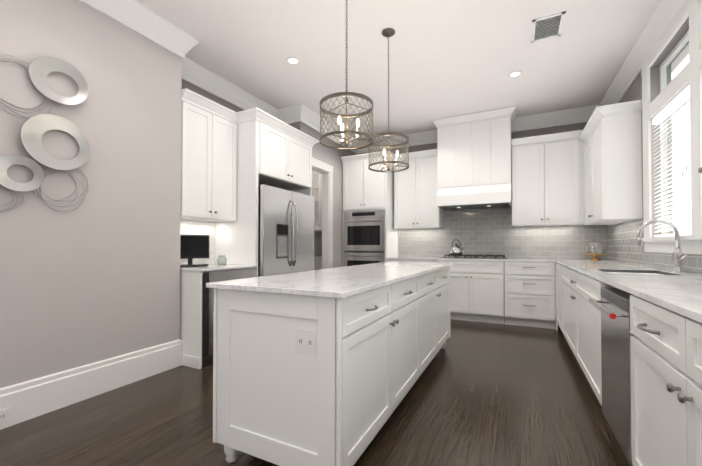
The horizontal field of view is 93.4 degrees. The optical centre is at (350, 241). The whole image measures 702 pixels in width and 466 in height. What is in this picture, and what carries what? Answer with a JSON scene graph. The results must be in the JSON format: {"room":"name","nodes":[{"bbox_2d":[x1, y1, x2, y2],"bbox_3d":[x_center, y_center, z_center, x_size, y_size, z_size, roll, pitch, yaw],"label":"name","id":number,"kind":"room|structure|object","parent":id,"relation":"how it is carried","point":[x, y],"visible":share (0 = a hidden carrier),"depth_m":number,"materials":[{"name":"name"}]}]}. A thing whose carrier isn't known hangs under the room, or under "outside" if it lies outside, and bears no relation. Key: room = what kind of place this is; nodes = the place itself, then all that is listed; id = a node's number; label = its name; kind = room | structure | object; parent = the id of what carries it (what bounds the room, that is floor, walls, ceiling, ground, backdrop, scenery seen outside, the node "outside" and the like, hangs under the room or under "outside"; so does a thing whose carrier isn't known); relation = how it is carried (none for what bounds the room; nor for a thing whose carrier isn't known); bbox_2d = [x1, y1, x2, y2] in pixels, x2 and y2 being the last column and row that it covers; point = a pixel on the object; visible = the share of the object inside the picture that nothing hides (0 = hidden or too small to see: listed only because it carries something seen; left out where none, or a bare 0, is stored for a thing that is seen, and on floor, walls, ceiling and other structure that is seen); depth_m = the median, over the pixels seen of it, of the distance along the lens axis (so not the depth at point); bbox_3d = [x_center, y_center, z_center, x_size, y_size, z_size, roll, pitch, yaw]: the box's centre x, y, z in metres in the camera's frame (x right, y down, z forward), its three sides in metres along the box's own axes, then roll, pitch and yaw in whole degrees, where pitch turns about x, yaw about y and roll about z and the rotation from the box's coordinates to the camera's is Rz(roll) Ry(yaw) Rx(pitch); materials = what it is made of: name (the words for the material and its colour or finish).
{"room":"kitchen","nodes":[
{"label":"kitchen","id":0,"kind":"room"},
{"bbox_2d":[0,0,355,387],"bbox_3d":[-2.123,-0.394,2.535,0.610,3.055,8.700,0,-1,27],"label":"wall","id":1,"kind":"structure","parent":0,"point":[94,276],"depth_m":2.45,"materials":[{"name":"paint"}]},
{"bbox_2d":[0,408,9,422],"bbox_3d":[-2.110,1.049,1.965,0.008,0.075,0.125,0,-1,27],"label":"outlet","id":2,"kind":"object","parent":1,"relation":"attached to","point":[4,415],"visible":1,"depth_m":2.00,"materials":[{"name":"white plastic"}]},
{"bbox_2d":[0,53,89,211],"bbox_3d":[-2.027,-0.709,2.140,0.058,1.055,0.585,0,-1,27],"label":"discs","id":3,"kind":"object","parent":1,"relation":"attached to","point":[34,128],"visible":1,"depth_m":2.16,"materials":[{"name":"silver metal"}]},
{"bbox_2d":[79,0,198,67],"bbox_3d":[-2.661,-1.848,0.859,0.125,0.190,5.185,0,-1,27],"label":"crown molding","id":4,"kind":"structure","parent":1,"relation":"attached to","point":[136,16],"depth_m":2.77,"materials":[{"name":"white wood"}]},
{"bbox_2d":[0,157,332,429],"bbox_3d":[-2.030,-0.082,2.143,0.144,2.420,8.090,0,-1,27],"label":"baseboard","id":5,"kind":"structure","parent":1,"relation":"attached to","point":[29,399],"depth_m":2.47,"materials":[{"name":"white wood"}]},
{"bbox_2d":[180,220,214,264],"bbox_3d":[-1.740,0.007,3.546,0.003,0.477,0.690,0,-1,27],"label":"wall tile","id":6,"kind":"structure","parent":1,"relation":"attached to","point":[188,227],"depth_m":3.69,"materials":[{"name":"white tile"}]},
{"bbox_2d":[181,88,239,223],"bbox_3d":[-1.584,-0.828,3.475,0.351,1.189,0.685,0,-1,27],"label":"upper cabinet","id":7,"kind":"object","parent":1,"relation":"attached to","point":[229,163],"depth_m":3.37,"materials":[{"name":"white wood"}]},
{"bbox_2d":[182,64,286,122],"bbox_3d":[-1.442,-1.807,4.036,0.120,0.190,1.800,0,-1,27],"label":"crown molding","id":8,"kind":"structure","parent":1,"relation":"attached to","point":[199,76],"depth_m":3.94,"materials":[{"name":"white wood"}]},
{"bbox_2d":[240,112,311,191],"bbox_3d":[-1.049,-1.079,4.229,0.636,0.669,1.035,0,-1,27],"label":"upper cabinet","id":9,"kind":"object","parent":1,"relation":"attached to","point":[272,153],"depth_m":3.85,"materials":[{"name":"white wood"}]},
{"bbox_2d":[291,104,358,152],"bbox_3d":[-0.320,-1.789,5.388,0.135,0.190,1.835,0,-1,27],"label":"crown molding","id":10,"kind":"structure","parent":1,"relation":"attached to","point":[299,113],"depth_m":4.89,"materials":[{"name":"white wood"}]},
{"bbox_2d":[0,317,629,465],"bbox_3d":[-0.956,1.152,2.043,6.700,0.050,9.500,0,-1,27],"label":"floor","id":11,"kind":"structure","parent":0,"point":[485,394],"depth_m":2.09,"materials":[{"name":"brown wood"}]},
{"bbox_2d":[202,268,255,366],"bbox_3d":[-1.414,0.711,3.396,0.634,0.857,0.650,0,-1,27],"label":"beverage cooler","id":12,"kind":"object","parent":11,"relation":"on","point":[207,319],"visible":0.27,"depth_m":3.04,"materials":[{"name":"grey metal"}]},
{"bbox_2d":[180,264,257,271],"bbox_3d":[-1.453,0.256,3.415,0.626,0.024,0.710,0,-1,27],"label":"countertop","id":13,"kind":"structure","parent":12,"relation":"on","point":[211,267],"depth_m":3.15,"materials":[{"name":"white stone"}]},
{"bbox_2d":[180,235,208,266],"bbox_3d":[-1.576,0.085,3.305,0.283,0.315,0.330,0,-1,27],"label":"monitor","id":14,"kind":"object","parent":13,"relation":"on","point":[194,247],"visible":0.85,"depth_m":3.33,"materials":[{"name":"black plastic"}]},
{"bbox_2d":[217,255,226,264],"bbox_3d":[-1.398,0.195,3.585,0.100,0.102,0.097,0,-1,27],"label":"jar","id":15,"kind":"object","parent":13,"relation":"on","point":[221,259],"visible":1,"depth_m":3.55,"materials":[{"name":"grey ceramic"}]},
{"bbox_2d":[258,185,313,276],"bbox_3d":[-0.987,0.267,4.181,0.711,1.775,1.005,0,-1,27],"label":"fridge","id":16,"kind":"object","parent":11,"relation":"on","point":[285,231],"visible":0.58,"depth_m":3.92,"materials":[{"name":"grey metal"}]},
{"bbox_2d":[316,258,321,269],"bbox_3d":[-0.377,0.736,6.183,0.519,0.890,0.620,0,-1,27],"label":"base cabinet","id":17,"kind":"object","parent":11,"relation":"on","point":[318,260],"depth_m":5.94,"materials":[{"name":"white wood"}]},
{"bbox_2d":[213,266,450,465],"bbox_3d":[0.202,0.690,2.637,0.764,0.890,2.524,0,-1,27],"label":"kitchen island","id":18,"kind":"object","parent":11,"relation":"on","point":[383,329],"depth_m":1.57,"materials":[{"name":"white wood"}]},
{"bbox_2d":[295,329,316,356],"bbox_3d":[-0.198,0.439,1.445,0.110,0.110,0.008,0,-1,27],"label":"outlet","id":19,"kind":"object","parent":18,"relation":"attached to","point":[306,342],"visible":1,"depth_m":1.44,"materials":[{"name":"white plastic"}]},
{"bbox_2d":[206,262,452,297],"bbox_3d":[0.191,0.231,2.649,0.782,0.024,2.570,0,-1,27],"label":"island countertop","id":20,"kind":"structure","parent":18,"relation":"on","point":[334,282],"depth_m":1.80,"materials":[{"name":"white stone"}]},
{"bbox_2d":[385,258,440,262],"bbox_3d":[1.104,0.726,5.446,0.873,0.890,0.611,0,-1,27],"label":"countertop","id":21,"kind":"structure","parent":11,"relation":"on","point":[421,260],"depth_m":5.15,"materials":[{"name":"white stone"}]},
{"bbox_2d":[441,258,504,323],"bbox_3d":[1.821,0.722,5.087,0.991,0.890,0.611,0,-1,27],"label":"base cabinet","id":22,"kind":"object","parent":11,"relation":"on","point":[477,288],"depth_m":4.76,"materials":[{"name":"white wood"}]},
{"bbox_2d":[481,258,612,261],"bbox_3d":[2.056,0.262,4.966,3.014,0.024,0.606,0,-1,27],"label":"countertop","id":23,"kind":"structure","parent":22,"relation":"on","point":[508,259],"depth_m":4.62,"materials":[{"name":"white stone"}]},
{"bbox_2d":[442,254,506,258],"bbox_3d":[1.890,0.224,5.069,0.910,0.052,0.490,0,-1,27],"label":"cooktop","id":24,"kind":"object","parent":23,"relation":"in","point":[463,256],"visible":1,"depth_m":4.96,"materials":[{"name":"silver metal"}]},
{"bbox_2d":[450,239,464,254],"bbox_3d":[1.678,0.079,5.211,0.246,0.241,0.200,0,-1,27],"label":"kettle","id":25,"kind":"object","parent":24,"relation":"on","point":[455,249],"visible":1,"depth_m":5.15,"materials":[{"name":"silver metal"}]},
{"bbox_2d":[583,238,606,259],"bbox_3d":[3.254,0.093,4.410,0.260,0.297,0.256,0,-1,27],"label":"cake stand","id":26,"kind":"object","parent":23,"relation":"on","point":[595,251],"visible":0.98,"depth_m":4.36,"materials":[{"name":"clear glass"}]},
{"bbox_2d":[505,262,557,330],"bbox_3d":[2.518,0.717,4.738,0.698,0.890,0.611,0,-1,27],"label":"base cabinet","id":27,"kind":"object","parent":11,"relation":"on","point":[530,287],"depth_m":4.45,"materials":[{"name":"white wood"}]},
{"bbox_2d":[557,264,558,324],"bbox_3d":[2.840,0.706,3.892,0.676,0.890,0.753,0,-1,27],"label":"base cabinet","id":28,"kind":"object","parent":11,"relation":"on","point":[557,264],"depth_m":4.14,"materials":[{"name":"white wood"}]},
{"bbox_2d":[559,264,570,347],"bbox_3d":[2.482,0.697,3.177,0.676,0.890,1.121,0,-1,27],"label":"base cabinet","id":29,"kind":"object","parent":11,"relation":"on","point":[564,272],"depth_m":3.53,"materials":[{"name":"white wood"}]},
{"bbox_2d":[571,268,618,405],"bbox_3d":[2.048,0.686,2.312,0.676,0.890,1.047,0,-1,27],"label":"base cabinet","id":30,"kind":"object","parent":11,"relation":"on","point":[585,317],"depth_m":2.42,"materials":[{"name":"white wood"}]},
{"bbox_2d":[589,287,634,465],"bbox_3d":[1.609,0.694,1.631,0.638,0.855,0.553,0,-1,27],"label":"dishwasher","id":31,"kind":"object","parent":11,"relation":"on","point":[614,308],"visible":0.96,"depth_m":1.68,"materials":[{"name":"grey metal"}]},
{"bbox_2d":[623,288,701,465],"bbox_3d":[1.296,0.666,0.811,0.676,0.890,1.181,0,-1,27],"label":"base cabinet","id":32,"kind":"object","parent":11,"relation":"on","point":[666,358],"depth_m":1.16,"materials":[{"name":"white wood"}]},
{"bbox_2d":[555,261,701,319],"bbox_3d":[1.691,0.219,1.622,0.671,0.024,5.699,0,-1,27],"label":"countertop","id":33,"kind":"structure","parent":32,"relation":"on","point":[684,292],"depth_m":1.70,"materials":[{"name":"white stone"}]},
{"bbox_2d":[599,268,682,275],"bbox_3d":[2.081,0.342,2.421,0.412,0.243,0.572,0,-1,27],"label":"sink","id":34,"kind":"object","parent":33,"relation":"in","point":[650,271],"depth_m":2.63,"materials":[{"name":"silver metal"}]},
{"bbox_2d":[637,219,686,271],"bbox_3d":[2.275,0.022,2.424,0.268,0.387,0.137,0,-1,27],"label":"faucet","id":35,"kind":"object","parent":33,"relation":"on","point":[678,257],"visible":1,"depth_m":2.41,"materials":[{"name":"silver metal"}]},
{"bbox_2d":[344,252,384,266],"bbox_3d":[0.322,0.453,5.782,0.747,0.555,0.636,0,-1,27],"label":"oven","id":36,"kind":"object","parent":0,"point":[354,258],"visible":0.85,"depth_m":5.55,"materials":[{"name":"grey metal"}]},
{"bbox_2d":[137,0,688,141],"bbox_3d":[-0.956,-1.988,2.083,6.700,0.120,9.500,0,-1,27],"label":"ceiling","id":37,"kind":"structure","parent":0,"point":[449,58],"depth_m":3.34,"materials":[{"name":"white paint"}]},
{"bbox_2d":[286,57,299,64],"bbox_3d":[-0.611,-1.905,3.486,0.150,0.008,0.150,0,-1,27],"label":"recessed light","id":38,"kind":"object","parent":37,"relation":"in","point":[292,60],"visible":1,"depth_m":3.48,"materials":[{"name":"white plastic"}]},
{"bbox_2d":[320,0,372,149],"bbox_3d":[-0.030,-1.285,2.270,0.368,1.280,0.368,0,-1,27],"label":"pendant light","id":39,"kind":"object","parent":37,"relation":"hanging from","point":[341,131],"visible":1,"depth_m":2.22,"materials":[{"name":"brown metal"}]},
{"bbox_2d":[368,28,408,171],"bbox_3d":[0.341,-1.275,3.012,0.368,1.280,0.368,0,-1,27],"label":"pendant light","id":40,"kind":"object","parent":37,"relation":"hanging from","point":[387,33],"visible":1,"depth_m":2.98,"materials":[{"name":"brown metal"}]},
{"bbox_2d":[508,71,521,77],"bbox_3d":[1.862,-1.901,3.757,0.150,0.008,0.150,0,-1,27],"label":"recessed light","id":41,"kind":"object","parent":37,"relation":"in","point":[514,74],"visible":1,"depth_m":3.76,"materials":[{"name":"white"}]},
{"bbox_2d":[531,11,565,42],"bbox_3d":[1.752,-1.910,2.957,0.240,0.011,0.350,0,-1,27],"label":"ceiling vent","id":42,"kind":"object","parent":37,"relation":"in","point":[547,27],"visible":1,"depth_m":2.94,"materials":[{"name":"white metal"}]},
{"bbox_2d":[356,122,586,316],"bbox_3d":[1.016,-0.350,5.934,5.760,3.055,0.150,0,-1,27],"label":"wall","id":43,"kind":"structure","parent":0,"point":[578,126],"depth_m":5.02,"materials":[{"name":"paint"}]},
{"bbox_2d":[312,170,321,231],"bbox_3d":[-0.695,-0.790,6.524,0.560,1.150,0.330,0,-1,27],"label":"upper cabinet","id":44,"kind":"object","parent":43,"relation":"attached to","point":[317,186],"depth_m":6.33,"materials":[{"name":"white wood"}]},
{"bbox_2d":[314,231,321,254],"bbox_3d":[-0.623,0.030,6.659,1.375,0.482,0.010,0,-1,27],"label":"wall tile","id":45,"kind":"structure","parent":43,"relation":"attached to","point":[317,243],"depth_m":6.67,"materials":[{"name":"grey tile"}]},
{"bbox_2d":[341,151,392,213],"bbox_3d":[0.346,-0.996,5.848,0.816,0.944,0.611,0,-1,27],"label":"upper cabinet","id":46,"kind":"object","parent":43,"relation":"attached to","point":[364,189],"depth_m":5.57,"materials":[{"name":"white wood"}]},
{"bbox_2d":[344,210,384,250],"bbox_3d":[0.322,-0.182,5.790,0.747,0.675,0.636,0,-1,27],"label":"oven","id":47,"kind":"object","parent":46,"relation":"in","point":[364,230],"visible":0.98,"depth_m":5.54,"materials":[{"name":"grey metal"}]},
{"bbox_2d":[393,150,442,229],"bbox_3d":[1.141,-0.849,5.593,0.754,1.244,0.350,0,-1,27],"label":"upper cabinet","id":48,"kind":"object","parent":43,"relation":"attached to","point":[414,188],"depth_m":5.43,"materials":[{"name":"white wood"}]},
{"bbox_2d":[432,106,515,209],"bbox_3d":[1.893,-1.207,5.093,1.160,1.355,0.581,0,-1,27],"label":"range hood","id":49,"kind":"object","parent":43,"relation":"attached to","point":[473,160],"visible":0.96,"depth_m":4.88,"materials":[{"name":"white wood"}]},
{"bbox_2d":[355,104,598,153],"bbox_3d":[1.760,-1.789,5.438,3.750,0.190,0.105,0,-1,27],"label":"crown molding","id":50,"kind":"structure","parent":43,"relation":"attached to","point":[580,114],"depth_m":4.96,"materials":[{"name":"white wood"}]},
{"bbox_2d":[398,206,607,259],"bbox_3d":[2.202,-0.159,5.247,3.024,0.824,0.010,0,-1,27],"label":"wall tile","id":51,"kind":"structure","parent":43,"relation":"attached to","point":[489,231],"depth_m":5.19,"materials":[{"name":"grey tile"}]},
{"bbox_2d":[511,130,583,225],"bbox_3d":[2.804,-0.860,4.760,0.886,1.244,0.350,0,-1,27],"label":"upper cabinet","id":52,"kind":"object","parent":43,"relation":"attached to","point":[547,179],"depth_m":4.60,"materials":[{"name":"white wood"}]},
{"bbox_2d":[608,17,701,273],"bbox_3d":[1.672,-0.419,0.645,0.150,3.055,9.020,0,-1,27],"label":"wall","id":53,"kind":"structure","parent":0,"point":[634,93],"depth_m":3.09,"materials":[{"name":"paint"}]},
{"bbox_2d":[583,100,641,224],"bbox_3d":[3.019,-0.816,3.877,0.325,1.174,1.066,0,-1,27],"label":"upper cabinet","id":54,"kind":"object","parent":53,"relation":"attached to","point":[612,147],"depth_m":3.43,"materials":[{"name":"white wood"}]},
{"bbox_2d":[599,0,687,105],"bbox_3d":[1.558,-1.850,0.721,0.105,0.190,8.720,0,-1,27],"label":"crown molding","id":55,"kind":"structure","parent":53,"relation":"attached to","point":[666,11],"depth_m":3.10,"materials":[{"name":"white wood"}]},
{"bbox_2d":[608,218,701,272],"bbox_3d":[2.135,-0.024,1.744,0.010,0.462,6.308,0,-1,27],"label":"wall tile","id":56,"kind":"structure","parent":53,"relation":"attached to","point":[623,246],"depth_m":3.50,"materials":[{"name":"grey tile"}]},
{"bbox_2d":[641,0,701,253],"bbox_3d":[2.481,-0.825,2.383,0.165,1.823,1.922,0,-1,27],"label":"window","id":57,"kind":"structure","parent":53,"relation":"in","point":[690,72],"depth_m":2.61,"materials":[{"name":"white wood"}]},
{"bbox_2d":[652,84,691,236],"bbox_3d":[2.476,-0.606,2.376,0.070,1.105,1.580,0,-1,27],"label":"window blind slats","id":58,"kind":"object","parent":57,"relation":"attached to","point":[676,102],"visible":0.79,"depth_m":2.69,"materials":[{"name":"white plastic"}]},
{"label":"outside","id":59,"kind":"structure","parent":0,"visible":0},
{"bbox_2d":[671,54,691,232],"bbox_3d":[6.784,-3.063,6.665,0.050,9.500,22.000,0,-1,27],"label":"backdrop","id":60,"kind":"structure","parent":59,"point":[674,75],"depth_m":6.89,"materials":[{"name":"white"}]}
]}

